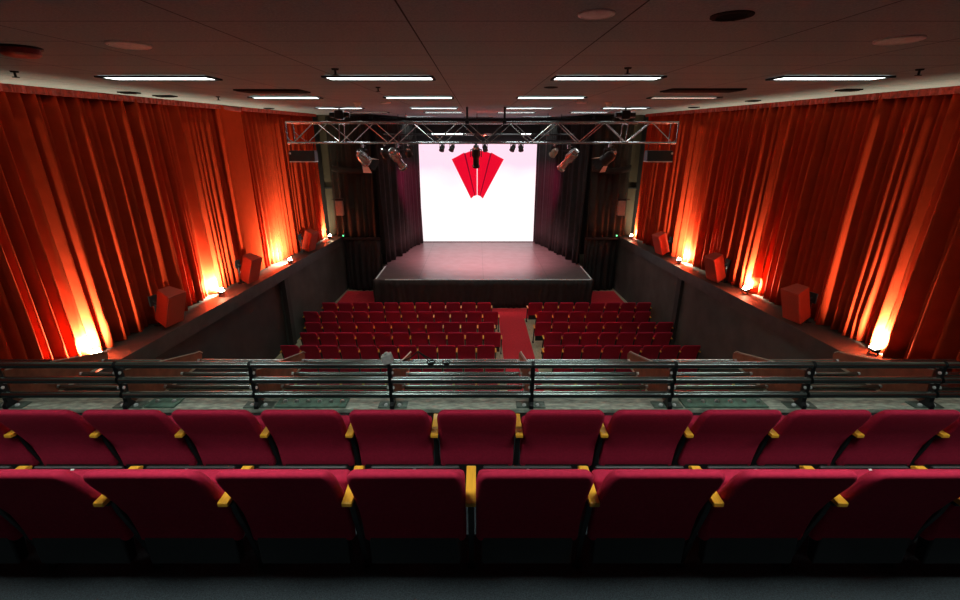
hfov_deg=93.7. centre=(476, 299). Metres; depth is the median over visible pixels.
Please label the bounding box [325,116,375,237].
drape
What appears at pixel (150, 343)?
ledge
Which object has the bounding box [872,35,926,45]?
ceiling speaker
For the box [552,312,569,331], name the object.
chair
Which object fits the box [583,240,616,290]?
drape
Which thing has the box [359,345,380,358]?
chair
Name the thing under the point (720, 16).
grille
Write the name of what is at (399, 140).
bar
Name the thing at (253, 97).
recessed light
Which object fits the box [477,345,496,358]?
chair
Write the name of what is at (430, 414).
wall
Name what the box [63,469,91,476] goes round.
seat cushion
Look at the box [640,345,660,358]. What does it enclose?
chair
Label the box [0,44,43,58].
recessed light
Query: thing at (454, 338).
chair
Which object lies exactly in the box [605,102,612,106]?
smoke detector
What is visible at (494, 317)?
chair
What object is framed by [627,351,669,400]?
bracket fin
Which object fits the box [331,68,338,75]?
sprinkler
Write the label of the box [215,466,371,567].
chair
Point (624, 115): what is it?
chain hoist
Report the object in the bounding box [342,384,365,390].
chair
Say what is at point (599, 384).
chair
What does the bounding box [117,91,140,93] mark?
ceiling vent
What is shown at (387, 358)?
lamp
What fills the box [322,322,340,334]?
chair
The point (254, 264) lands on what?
grille
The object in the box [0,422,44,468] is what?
chair
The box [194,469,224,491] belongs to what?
seat cushion
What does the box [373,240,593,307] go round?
stage
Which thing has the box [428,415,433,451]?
seat cushion
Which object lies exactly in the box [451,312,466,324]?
chair
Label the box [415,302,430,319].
chair
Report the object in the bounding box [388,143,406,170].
lantern
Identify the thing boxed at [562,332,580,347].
chair
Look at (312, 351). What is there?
chair
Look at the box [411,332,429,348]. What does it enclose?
chair
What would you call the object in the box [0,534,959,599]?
floor
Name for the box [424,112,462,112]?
recessed light
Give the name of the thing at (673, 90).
ceiling vent
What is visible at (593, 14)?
ceiling speaker
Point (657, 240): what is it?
grille
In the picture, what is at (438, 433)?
floor
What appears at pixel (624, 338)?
chair
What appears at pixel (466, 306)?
chair
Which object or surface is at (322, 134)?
wall
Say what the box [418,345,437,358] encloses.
chair
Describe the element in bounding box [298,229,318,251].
wall speaker
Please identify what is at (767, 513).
chair
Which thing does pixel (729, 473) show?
seat cushion
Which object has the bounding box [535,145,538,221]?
drape
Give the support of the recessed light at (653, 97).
in the ceiling
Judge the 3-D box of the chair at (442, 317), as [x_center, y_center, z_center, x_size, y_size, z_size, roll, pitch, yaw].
[-1.098,0.688,14.518,0.520,0.799,0.372,0,19,0]
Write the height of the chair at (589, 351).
0.799 m
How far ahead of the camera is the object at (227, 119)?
11.54 m
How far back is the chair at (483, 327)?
13.52 m
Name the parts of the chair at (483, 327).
backrest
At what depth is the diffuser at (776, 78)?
5.32 m
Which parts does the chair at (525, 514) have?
backrest, armrest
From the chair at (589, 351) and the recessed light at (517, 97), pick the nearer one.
the recessed light at (517, 97)
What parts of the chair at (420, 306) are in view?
backrest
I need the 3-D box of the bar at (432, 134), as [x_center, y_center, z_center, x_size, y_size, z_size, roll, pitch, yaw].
[0.050,-5.961,15.291,6.500,0.702,0.067,0,19,0]
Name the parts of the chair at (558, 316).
backrest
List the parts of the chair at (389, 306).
backrest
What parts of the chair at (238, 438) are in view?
armrest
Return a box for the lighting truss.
[285,121,679,143]
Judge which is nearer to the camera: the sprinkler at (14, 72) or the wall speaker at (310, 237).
the sprinkler at (14, 72)
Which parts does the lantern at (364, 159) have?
barn door, barn door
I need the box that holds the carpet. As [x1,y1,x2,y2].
[336,291,622,390]
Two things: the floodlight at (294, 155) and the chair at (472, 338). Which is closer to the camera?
the floodlight at (294, 155)
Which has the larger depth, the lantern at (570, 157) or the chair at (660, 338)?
the chair at (660, 338)
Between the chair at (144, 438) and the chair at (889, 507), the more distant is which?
the chair at (144, 438)
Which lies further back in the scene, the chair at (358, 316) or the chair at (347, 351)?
the chair at (358, 316)
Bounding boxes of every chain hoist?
[329,107,349,141]
[615,107,635,141]
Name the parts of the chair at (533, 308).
backrest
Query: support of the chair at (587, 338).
on the floor at (537, 345)
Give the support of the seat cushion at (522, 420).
on the chair at (573, 438)
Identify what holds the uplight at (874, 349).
on the ledge at (821, 341)
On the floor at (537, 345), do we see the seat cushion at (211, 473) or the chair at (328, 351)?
the chair at (328, 351)
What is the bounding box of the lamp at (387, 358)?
[381,352,393,365]
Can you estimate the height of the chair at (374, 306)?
0.799 m
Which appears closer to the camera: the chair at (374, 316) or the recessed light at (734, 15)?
the recessed light at (734, 15)
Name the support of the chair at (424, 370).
on the floor at (537, 345)
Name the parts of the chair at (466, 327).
backrest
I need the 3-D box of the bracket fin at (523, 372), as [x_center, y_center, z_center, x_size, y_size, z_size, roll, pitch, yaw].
[0.485,0.664,4.578,0.066,0.470,1.088,0,19,0]
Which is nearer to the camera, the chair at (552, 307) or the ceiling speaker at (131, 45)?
the ceiling speaker at (131, 45)
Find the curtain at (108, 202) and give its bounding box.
[0,83,241,370]
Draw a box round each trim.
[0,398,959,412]
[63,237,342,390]
[281,278,296,344]
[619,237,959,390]
[670,278,683,344]
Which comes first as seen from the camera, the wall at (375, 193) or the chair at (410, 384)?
the chair at (410, 384)
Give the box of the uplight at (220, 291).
[217,287,224,296]
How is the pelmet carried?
hanging from the ceiling
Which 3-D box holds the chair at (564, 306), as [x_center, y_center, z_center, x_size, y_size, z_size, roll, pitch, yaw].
[3.032,0.406,15.331,0.520,0.799,0.372,0,19,0]
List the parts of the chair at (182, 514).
backrest, armrest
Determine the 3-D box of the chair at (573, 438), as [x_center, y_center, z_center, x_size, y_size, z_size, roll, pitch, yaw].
[0.552,0.977,2.956,0.530,0.799,0.372,0,19,0]
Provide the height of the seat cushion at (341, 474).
0.308 m
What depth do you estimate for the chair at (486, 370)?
11.26 m
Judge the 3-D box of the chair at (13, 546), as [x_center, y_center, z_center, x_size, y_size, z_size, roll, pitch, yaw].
[-2.412,1.004,2.082,0.575,0.799,0.372,0,19,0]
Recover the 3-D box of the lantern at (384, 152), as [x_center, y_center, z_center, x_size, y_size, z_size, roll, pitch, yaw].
[-2.581,-4.150,12.566,0.217,0.411,0.315,6,20,17]
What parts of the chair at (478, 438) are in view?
armrest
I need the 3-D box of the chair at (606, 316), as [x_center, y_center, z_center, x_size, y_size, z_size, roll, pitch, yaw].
[4.262,0.688,14.518,0.520,0.799,0.372,0,19,0]
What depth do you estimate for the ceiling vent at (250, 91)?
6.88 m
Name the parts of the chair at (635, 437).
armrest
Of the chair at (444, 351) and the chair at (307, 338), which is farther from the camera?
the chair at (307, 338)
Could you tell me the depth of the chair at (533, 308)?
15.24 m
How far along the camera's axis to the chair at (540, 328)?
13.60 m
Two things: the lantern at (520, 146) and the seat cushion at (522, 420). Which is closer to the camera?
the seat cushion at (522, 420)
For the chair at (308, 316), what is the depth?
14.38 m
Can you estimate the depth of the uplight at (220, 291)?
10.48 m
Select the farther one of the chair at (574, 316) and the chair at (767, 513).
the chair at (574, 316)
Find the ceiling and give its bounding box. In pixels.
[0,0,959,118]
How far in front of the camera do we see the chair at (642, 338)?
12.82 m
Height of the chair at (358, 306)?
0.799 m
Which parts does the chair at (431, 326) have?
backrest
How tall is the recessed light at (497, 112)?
0.020 m
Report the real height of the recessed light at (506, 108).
0.020 m
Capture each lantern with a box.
[356,144,378,172]
[380,144,389,158]
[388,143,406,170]
[404,144,412,157]
[439,144,444,151]
[449,144,454,151]
[470,144,481,168]
[482,144,487,151]
[509,144,515,151]
[518,144,523,151]
[549,144,557,157]
[557,144,578,171]
[592,143,616,171]
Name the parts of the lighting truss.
frame, frame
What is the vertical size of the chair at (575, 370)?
0.799 m
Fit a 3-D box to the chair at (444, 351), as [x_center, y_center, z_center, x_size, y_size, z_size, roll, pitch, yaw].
[-0.778,1.516,12.128,0.520,0.799,0.372,0,19,0]
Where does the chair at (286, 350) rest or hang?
on the floor at (537, 345)
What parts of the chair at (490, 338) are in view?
backrest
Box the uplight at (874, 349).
[867,343,880,355]
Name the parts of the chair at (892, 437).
armrest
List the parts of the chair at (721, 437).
armrest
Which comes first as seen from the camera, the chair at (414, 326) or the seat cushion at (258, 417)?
the seat cushion at (258, 417)
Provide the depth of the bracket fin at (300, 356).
4.45 m
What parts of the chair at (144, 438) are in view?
armrest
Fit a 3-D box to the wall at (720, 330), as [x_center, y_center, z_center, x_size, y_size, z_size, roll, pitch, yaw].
[6.655,0.700,11.777,1.243,2.569,15.450,-1,19,-2]
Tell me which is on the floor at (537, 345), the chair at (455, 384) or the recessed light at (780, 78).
the chair at (455, 384)
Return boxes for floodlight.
[289,144,317,161]
[643,144,672,161]
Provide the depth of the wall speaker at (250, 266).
11.28 m
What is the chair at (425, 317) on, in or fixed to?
on the floor at (537, 345)
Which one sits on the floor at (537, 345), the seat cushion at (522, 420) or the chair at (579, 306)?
the chair at (579, 306)
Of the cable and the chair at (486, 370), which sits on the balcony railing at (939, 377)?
the cable
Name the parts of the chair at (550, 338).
backrest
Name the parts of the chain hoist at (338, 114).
motor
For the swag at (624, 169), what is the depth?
17.11 m
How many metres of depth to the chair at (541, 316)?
14.38 m
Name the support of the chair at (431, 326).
on the floor at (537, 345)
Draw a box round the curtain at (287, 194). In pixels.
[241,107,326,267]
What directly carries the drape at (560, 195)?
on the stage
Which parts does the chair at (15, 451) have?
armrest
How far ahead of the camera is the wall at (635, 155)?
17.91 m
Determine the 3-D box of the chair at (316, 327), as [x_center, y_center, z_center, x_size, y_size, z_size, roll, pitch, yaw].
[-4.920,0.979,13.677,0.564,0.799,0.372,0,19,0]
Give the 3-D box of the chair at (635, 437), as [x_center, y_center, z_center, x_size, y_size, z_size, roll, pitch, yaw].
[1.082,0.977,2.956,0.530,0.799,0.372,0,19,0]
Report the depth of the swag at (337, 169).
17.11 m
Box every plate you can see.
[144,398,184,407]
[274,398,349,407]
[678,398,768,407]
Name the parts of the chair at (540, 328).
backrest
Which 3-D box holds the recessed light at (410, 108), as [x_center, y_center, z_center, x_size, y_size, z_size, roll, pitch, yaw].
[-1.164,-5.190,12.184,1.280,0.020,0.360,0,21,0]
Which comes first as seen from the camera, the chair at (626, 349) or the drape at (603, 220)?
the chair at (626, 349)
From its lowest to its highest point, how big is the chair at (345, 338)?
0.799 m
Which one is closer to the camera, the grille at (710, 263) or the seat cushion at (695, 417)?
the seat cushion at (695, 417)
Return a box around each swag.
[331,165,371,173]
[592,165,630,173]
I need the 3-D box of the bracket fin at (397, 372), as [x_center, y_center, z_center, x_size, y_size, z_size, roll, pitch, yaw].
[-0.760,0.664,4.578,0.066,0.470,1.088,0,19,0]
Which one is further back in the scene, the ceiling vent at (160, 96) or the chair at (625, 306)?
the chair at (625, 306)
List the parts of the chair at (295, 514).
backrest, armrest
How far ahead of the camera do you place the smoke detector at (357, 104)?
9.92 m
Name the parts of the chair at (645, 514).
armrest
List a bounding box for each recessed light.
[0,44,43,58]
[94,76,222,80]
[247,96,323,98]
[315,108,364,108]
[321,76,435,80]
[349,112,389,112]
[383,96,453,98]
[410,108,457,108]
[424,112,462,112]
[497,112,535,112]
[506,108,552,108]
[516,96,587,98]
[550,76,666,80]
[569,112,609,112]
[600,108,649,108]
[646,96,722,98]
[710,10,754,21]
[765,76,895,80]
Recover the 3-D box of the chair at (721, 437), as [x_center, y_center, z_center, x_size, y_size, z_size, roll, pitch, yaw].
[1.612,0.977,2.956,0.530,0.799,0.372,0,19,0]
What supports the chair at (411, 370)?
on the floor at (537, 345)
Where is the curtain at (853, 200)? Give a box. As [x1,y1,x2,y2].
[634,86,959,384]
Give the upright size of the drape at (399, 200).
5.670 m
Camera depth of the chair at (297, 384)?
10.46 m
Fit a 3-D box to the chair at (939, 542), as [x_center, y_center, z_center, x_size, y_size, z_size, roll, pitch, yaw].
[2.381,1.004,2.082,0.530,0.799,0.372,0,19,0]
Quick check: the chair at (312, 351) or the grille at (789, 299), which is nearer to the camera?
the grille at (789, 299)
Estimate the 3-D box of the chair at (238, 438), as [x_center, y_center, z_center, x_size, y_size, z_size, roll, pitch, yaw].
[-1.568,0.977,2.956,0.530,0.799,0.372,0,19,0]
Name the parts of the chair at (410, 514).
backrest, armrest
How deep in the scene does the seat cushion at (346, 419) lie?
2.94 m
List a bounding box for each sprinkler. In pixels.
[10,71,19,77]
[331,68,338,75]
[624,67,631,74]
[914,69,923,75]
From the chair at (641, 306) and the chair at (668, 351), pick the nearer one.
the chair at (668, 351)
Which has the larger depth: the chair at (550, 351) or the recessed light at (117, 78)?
the chair at (550, 351)
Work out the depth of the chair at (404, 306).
15.17 m
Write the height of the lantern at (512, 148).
0.368 m
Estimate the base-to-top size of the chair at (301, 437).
0.799 m
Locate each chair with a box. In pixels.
[0,410,126,468]
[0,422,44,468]
[0,466,61,567]
[0,466,164,567]
[82,410,203,468]
[83,466,268,567]
[171,410,283,468]
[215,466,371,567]
[261,410,362,470]
[280,345,301,358]
[297,384,321,390]
[299,369,319,371]
[300,332,321,347]
[300,345,322,358]
[303,312,321,323]
[304,322,323,334]
[318,332,339,346]
[319,369,339,371]
[320,312,338,324]
[320,345,341,358]
[320,384,343,390]
[322,302,339,313]
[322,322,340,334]
[336,312,354,322]
[337,332,357,347]
[338,302,354,314]
[339,322,357,335]
[339,345,361,358]
[340,369,360,371]
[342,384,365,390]
[347,466,475,567]
[349,410,440,468]
[352,312,369,324]
[353,302,369,314]
[355,332,375,346]
[357,322,375,335]
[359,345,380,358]
[361,369,381,371]
[365,384,387,390]
[369,302,384,314]
[369,312,386,324]
[374,322,392,335]
[374,332,393,347]
[379,345,399,358]
[384,302,400,314]
[385,312,402,324]
[391,322,409,335]
[392,332,411,347]
[398,345,418,358]
[400,302,415,314]
[402,312,418,328]
[409,322,426,334]
[409,369,422,371]
[410,384,432,390]
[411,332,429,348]
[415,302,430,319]
[418,312,434,325]
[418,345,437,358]
[423,369,442,371]
[426,322,443,340]
[429,332,447,348]
[431,302,445,314]
[432,384,454,390]
[434,312,450,325]
[437,410,522,483]
[438,345,457,358]
[444,322,460,339]
[444,369,463,371]
[446,302,461,315]
[447,332,465,347]
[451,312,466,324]
[455,384,476,390]
[457,345,476,358]
[461,322,477,340]
[462,302,476,313]
[464,369,484,371]
[466,332,483,347]
[467,312,482,324]
[476,466,599,567]
[477,302,491,313]
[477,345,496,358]
[477,384,499,390]
[478,322,495,340]
[483,312,499,331]
[484,332,501,353]
[485,369,505,371]
[520,410,607,471]
[526,302,543,321]
[532,322,552,342]
[535,312,553,330]
[541,332,562,353]
[542,345,563,358]
[543,302,558,314]
[551,384,576,390]
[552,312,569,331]
[552,322,569,335]
[552,369,573,371]
[558,302,574,314]
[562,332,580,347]
[562,345,582,358]
[569,312,585,324]
[569,322,586,335]
[574,302,589,314]
[574,369,594,371]
[575,384,598,390]
[580,332,599,347]
[582,345,602,358]
[585,312,601,324]
[586,322,604,335]
[587,466,724,567]
[589,302,604,314]
[595,369,615,371]
[597,384,621,390]
[598,332,617,347]
[599,410,693,465]
[601,312,618,324]
[601,345,621,358]
[603,322,621,334]
[604,302,620,313]
[615,369,631,371]
[616,332,635,347]
[617,312,634,324]
[619,302,635,312]
[619,384,640,390]
[620,322,638,334]
[620,345,641,358]
[633,312,650,324]
[634,302,651,313]
[634,332,653,347]
[637,322,655,333]
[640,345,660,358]
[652,332,672,347]
[654,322,673,334]
[659,345,680,358]
[677,410,781,468]
[678,345,700,358]
[678,369,698,371]
[686,384,711,390]
[698,466,857,567]
[708,384,734,390]
[756,410,870,468]
[806,466,959,567]
[835,410,959,467]
[913,417,959,468]
[914,466,959,562]
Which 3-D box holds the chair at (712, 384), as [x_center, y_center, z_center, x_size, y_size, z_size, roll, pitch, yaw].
[5.672,2.075,10.512,0.520,0.799,0.372,0,19,0]
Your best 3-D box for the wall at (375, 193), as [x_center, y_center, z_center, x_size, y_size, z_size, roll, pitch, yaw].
[0.000,-6.051,24.044,16.000,7.300,0.200,0,19,0]
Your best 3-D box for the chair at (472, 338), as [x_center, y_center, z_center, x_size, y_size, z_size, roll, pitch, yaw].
[-0.058,1.234,12.940,0.520,0.799,0.372,0,19,0]
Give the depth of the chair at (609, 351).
12.01 m
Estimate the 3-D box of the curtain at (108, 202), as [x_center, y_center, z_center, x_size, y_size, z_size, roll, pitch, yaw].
[-6.369,-0.378,4.894,0.339,4.252,13.516,1,19,2]
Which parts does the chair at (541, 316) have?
backrest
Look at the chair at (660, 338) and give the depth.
12.81 m
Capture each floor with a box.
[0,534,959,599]
[40,461,912,533]
[243,254,700,390]
[354,433,598,460]
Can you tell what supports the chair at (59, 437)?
on the floor at (276, 464)
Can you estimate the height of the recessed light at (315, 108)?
0.020 m
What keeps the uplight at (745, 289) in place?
on the ledge at (821, 341)
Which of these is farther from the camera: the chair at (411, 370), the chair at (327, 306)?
the chair at (327, 306)
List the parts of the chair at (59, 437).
armrest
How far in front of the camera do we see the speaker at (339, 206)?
17.38 m
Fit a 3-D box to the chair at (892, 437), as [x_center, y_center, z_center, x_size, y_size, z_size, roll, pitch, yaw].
[2.672,0.977,2.956,0.530,0.799,0.372,0,19,0]
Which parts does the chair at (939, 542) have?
backrest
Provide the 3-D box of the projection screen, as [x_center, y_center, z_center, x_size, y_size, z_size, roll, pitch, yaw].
[0.038,-5.211,22.117,5.759,4.779,0.070,0,19,0]
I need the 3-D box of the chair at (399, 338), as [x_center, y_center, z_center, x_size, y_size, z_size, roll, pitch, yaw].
[-2.138,1.234,12.940,0.520,0.799,0.372,0,19,0]
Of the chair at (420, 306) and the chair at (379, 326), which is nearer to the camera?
the chair at (379, 326)
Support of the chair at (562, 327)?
on the floor at (537, 345)
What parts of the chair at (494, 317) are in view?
backrest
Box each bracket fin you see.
[2,351,108,400]
[123,351,202,400]
[256,351,305,399]
[393,351,411,398]
[517,351,529,398]
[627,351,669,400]
[733,351,805,400]
[833,351,934,400]
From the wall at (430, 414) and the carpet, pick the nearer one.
the wall at (430, 414)
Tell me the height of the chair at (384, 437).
0.799 m
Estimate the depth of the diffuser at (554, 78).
5.32 m
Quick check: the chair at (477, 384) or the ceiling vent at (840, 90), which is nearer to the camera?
the ceiling vent at (840, 90)
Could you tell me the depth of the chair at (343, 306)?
15.17 m
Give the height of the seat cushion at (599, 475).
0.308 m
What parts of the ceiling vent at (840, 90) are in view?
frame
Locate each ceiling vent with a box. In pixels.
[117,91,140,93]
[152,95,177,97]
[233,89,310,93]
[660,88,746,92]
[835,89,862,91]
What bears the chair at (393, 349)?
on the floor at (537, 345)
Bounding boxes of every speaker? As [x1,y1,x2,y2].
[104,40,151,49]
[148,286,185,327]
[234,253,262,283]
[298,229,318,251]
[331,198,343,215]
[578,9,614,19]
[617,198,629,215]
[652,231,673,255]
[703,252,730,282]
[780,283,817,323]
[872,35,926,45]
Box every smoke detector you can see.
[353,102,361,106]
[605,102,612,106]
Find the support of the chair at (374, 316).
on the floor at (537, 345)
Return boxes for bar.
[377,114,584,141]
[383,113,573,135]
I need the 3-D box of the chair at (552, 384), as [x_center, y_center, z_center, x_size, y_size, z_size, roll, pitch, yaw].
[2.010,2.075,10.512,0.564,0.799,0.372,0,19,0]
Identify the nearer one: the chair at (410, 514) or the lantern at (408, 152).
the chair at (410, 514)
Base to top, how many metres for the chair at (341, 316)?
0.799 m
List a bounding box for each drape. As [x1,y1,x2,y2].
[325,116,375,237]
[345,240,381,290]
[372,116,422,264]
[535,116,592,264]
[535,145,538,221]
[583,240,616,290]
[586,116,634,237]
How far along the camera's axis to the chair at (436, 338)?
12.81 m
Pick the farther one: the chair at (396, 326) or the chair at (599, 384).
the chair at (396, 326)
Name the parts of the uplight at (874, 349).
bulb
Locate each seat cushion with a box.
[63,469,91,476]
[167,415,180,428]
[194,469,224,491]
[254,415,265,428]
[325,469,350,491]
[341,415,350,428]
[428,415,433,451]
[455,469,464,479]
[520,416,524,447]
[591,469,615,491]
[603,415,611,427]
[688,415,699,428]
[717,469,746,491]
[849,469,877,476]
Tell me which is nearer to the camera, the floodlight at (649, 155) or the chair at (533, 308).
the floodlight at (649, 155)
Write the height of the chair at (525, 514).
0.799 m
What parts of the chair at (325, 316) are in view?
backrest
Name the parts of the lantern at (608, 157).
barn door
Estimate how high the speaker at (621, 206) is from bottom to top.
0.640 m
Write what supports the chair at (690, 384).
on the floor at (537, 345)
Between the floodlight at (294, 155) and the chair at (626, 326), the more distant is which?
the chair at (626, 326)
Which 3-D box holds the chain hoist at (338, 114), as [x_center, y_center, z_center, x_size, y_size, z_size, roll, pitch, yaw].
[-3.660,-4.688,12.081,0.480,0.895,0.446,16,25,39]
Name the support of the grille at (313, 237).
attached to the wall speaker at (310, 237)
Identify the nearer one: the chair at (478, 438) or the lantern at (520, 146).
the chair at (478, 438)
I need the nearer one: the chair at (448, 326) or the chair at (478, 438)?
the chair at (478, 438)
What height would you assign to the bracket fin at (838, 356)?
0.470 m
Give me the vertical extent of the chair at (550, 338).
0.799 m
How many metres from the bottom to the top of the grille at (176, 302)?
0.564 m
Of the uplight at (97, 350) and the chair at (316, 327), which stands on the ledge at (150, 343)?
the uplight at (97, 350)
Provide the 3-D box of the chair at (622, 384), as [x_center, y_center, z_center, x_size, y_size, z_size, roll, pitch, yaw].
[3.592,2.075,10.512,0.520,0.799,0.372,0,19,0]
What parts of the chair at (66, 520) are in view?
backrest, armrest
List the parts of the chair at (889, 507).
backrest, armrest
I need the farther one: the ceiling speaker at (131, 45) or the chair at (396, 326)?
the chair at (396, 326)
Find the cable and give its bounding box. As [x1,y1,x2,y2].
[403,351,434,360]
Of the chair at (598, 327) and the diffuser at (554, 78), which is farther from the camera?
the chair at (598, 327)
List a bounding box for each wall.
[101,283,287,390]
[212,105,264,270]
[279,234,348,344]
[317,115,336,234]
[349,413,604,421]
[369,119,594,253]
[612,234,875,390]
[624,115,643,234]
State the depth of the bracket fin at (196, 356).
4.42 m
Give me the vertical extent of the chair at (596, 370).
0.799 m
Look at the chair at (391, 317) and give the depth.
14.38 m
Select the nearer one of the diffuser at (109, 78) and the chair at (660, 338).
the diffuser at (109, 78)
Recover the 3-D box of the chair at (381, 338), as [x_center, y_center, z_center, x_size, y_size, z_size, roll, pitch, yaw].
[-2.658,1.234,12.940,0.520,0.799,0.372,0,19,0]
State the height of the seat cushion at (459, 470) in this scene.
0.308 m
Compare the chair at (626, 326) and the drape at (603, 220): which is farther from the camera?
the drape at (603, 220)
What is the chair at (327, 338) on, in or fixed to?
on the floor at (537, 345)
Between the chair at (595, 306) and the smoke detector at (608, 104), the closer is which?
the smoke detector at (608, 104)
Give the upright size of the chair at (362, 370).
0.799 m
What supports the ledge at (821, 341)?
attached to the wall at (720, 330)
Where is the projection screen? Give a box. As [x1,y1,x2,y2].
[417,144,538,241]
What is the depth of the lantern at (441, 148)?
16.23 m
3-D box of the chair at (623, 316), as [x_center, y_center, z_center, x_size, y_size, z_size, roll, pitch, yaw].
[4.782,0.688,14.518,0.520,0.799,0.372,0,19,0]
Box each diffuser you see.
[109,78,213,79]
[329,78,431,79]
[554,78,657,79]
[776,78,879,79]
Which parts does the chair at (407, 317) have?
backrest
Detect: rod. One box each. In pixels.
[465,107,468,123]
[503,107,506,123]
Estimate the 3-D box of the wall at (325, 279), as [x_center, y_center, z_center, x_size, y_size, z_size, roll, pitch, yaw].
[-6.100,-0.729,16.203,1.104,2.374,6.134,1,19,2]
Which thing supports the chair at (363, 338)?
on the floor at (537, 345)
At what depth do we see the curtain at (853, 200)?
8.41 m
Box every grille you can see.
[168,293,184,325]
[249,259,261,282]
[309,233,317,250]
[652,236,661,254]
[704,258,715,281]
[717,14,747,18]
[781,290,798,322]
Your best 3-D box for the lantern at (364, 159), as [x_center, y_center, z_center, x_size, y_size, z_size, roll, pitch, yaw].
[-3.006,-3.832,12.189,0.454,0.754,0.622,12,22,30]
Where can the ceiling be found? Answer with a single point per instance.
(482, 54)
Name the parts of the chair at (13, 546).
backrest, armrest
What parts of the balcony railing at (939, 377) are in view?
post, foot plate, rail, rail, rail, foot plate, post, foot plate, rail, rail, rail, foot plate, post, foot plate, rail, rail, rail, foot plate, post, foot plate, rail, rail, rail, foot plate, post, foot plate, rail, rail, rail, foot plate, post, foot plate, rail, rail, rail, foot plate, post, foot plate, rail, rail, rail, foot plate, post, foot plate, rail, rail, rail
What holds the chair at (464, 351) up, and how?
on the floor at (537, 345)
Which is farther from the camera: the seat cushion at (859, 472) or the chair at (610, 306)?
the chair at (610, 306)
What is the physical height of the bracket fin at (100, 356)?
0.470 m
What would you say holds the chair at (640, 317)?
on the floor at (537, 345)
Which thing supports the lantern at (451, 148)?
hanging from the bar at (399, 140)
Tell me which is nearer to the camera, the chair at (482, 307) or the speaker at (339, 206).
the chair at (482, 307)
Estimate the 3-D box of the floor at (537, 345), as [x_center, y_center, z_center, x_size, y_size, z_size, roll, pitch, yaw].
[0.000,0.831,15.632,16.000,0.200,25.000,0,19,0]
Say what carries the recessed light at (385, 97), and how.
in the ceiling
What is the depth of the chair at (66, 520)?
2.05 m
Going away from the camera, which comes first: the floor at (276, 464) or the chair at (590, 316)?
the floor at (276, 464)
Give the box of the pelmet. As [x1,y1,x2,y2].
[407,118,546,139]
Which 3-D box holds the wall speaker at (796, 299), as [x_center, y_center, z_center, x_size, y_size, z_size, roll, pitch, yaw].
[6.245,0.083,8.706,0.664,0.777,0.395,-5,20,-13]
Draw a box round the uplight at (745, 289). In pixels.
[741,286,749,293]
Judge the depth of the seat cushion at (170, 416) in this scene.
2.94 m
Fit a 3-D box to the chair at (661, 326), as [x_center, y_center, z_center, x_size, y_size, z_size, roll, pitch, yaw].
[5.652,0.979,13.677,0.520,0.799,0.372,0,19,0]
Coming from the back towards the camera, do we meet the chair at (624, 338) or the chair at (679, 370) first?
the chair at (624, 338)
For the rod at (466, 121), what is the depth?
11.76 m
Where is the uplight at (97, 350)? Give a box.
[90,348,101,353]
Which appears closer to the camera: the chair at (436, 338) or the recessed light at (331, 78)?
the recessed light at (331, 78)
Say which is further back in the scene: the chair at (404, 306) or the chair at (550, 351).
the chair at (404, 306)
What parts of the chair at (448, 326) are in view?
backrest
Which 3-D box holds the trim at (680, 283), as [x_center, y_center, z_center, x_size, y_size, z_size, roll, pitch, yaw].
[5.957,0.378,13.438,0.120,2.092,0.250,0,19,0]
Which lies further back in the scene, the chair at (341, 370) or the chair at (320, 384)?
the chair at (341, 370)
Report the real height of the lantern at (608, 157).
0.746 m
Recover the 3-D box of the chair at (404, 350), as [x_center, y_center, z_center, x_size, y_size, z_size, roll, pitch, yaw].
[-1.818,1.516,12.128,0.520,0.799,0.372,0,19,0]
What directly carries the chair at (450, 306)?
on the floor at (537, 345)
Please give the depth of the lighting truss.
11.91 m
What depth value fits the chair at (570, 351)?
12.01 m
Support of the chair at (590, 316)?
on the floor at (537, 345)
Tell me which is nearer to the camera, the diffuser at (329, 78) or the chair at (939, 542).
the chair at (939, 542)
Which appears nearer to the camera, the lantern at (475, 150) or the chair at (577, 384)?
the chair at (577, 384)
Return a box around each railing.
[0,361,959,408]
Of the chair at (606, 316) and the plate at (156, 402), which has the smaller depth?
the plate at (156, 402)
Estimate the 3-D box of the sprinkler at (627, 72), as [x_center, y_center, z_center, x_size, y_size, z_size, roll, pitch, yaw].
[1.512,-2.297,4.517,0.077,0.066,0.077,0,19,0]
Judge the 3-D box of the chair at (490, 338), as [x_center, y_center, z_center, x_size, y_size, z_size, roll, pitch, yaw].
[0.462,1.234,12.940,0.520,0.799,0.372,0,19,0]
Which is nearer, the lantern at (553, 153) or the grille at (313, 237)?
the lantern at (553, 153)
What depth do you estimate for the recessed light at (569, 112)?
14.80 m
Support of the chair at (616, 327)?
on the floor at (537, 345)
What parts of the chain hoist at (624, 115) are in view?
motor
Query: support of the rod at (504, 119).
hanging from the ceiling
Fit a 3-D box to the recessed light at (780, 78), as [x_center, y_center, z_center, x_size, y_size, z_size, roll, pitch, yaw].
[4.139,-2.610,5.296,1.280,0.020,0.360,0,21,0]
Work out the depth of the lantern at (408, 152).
12.51 m

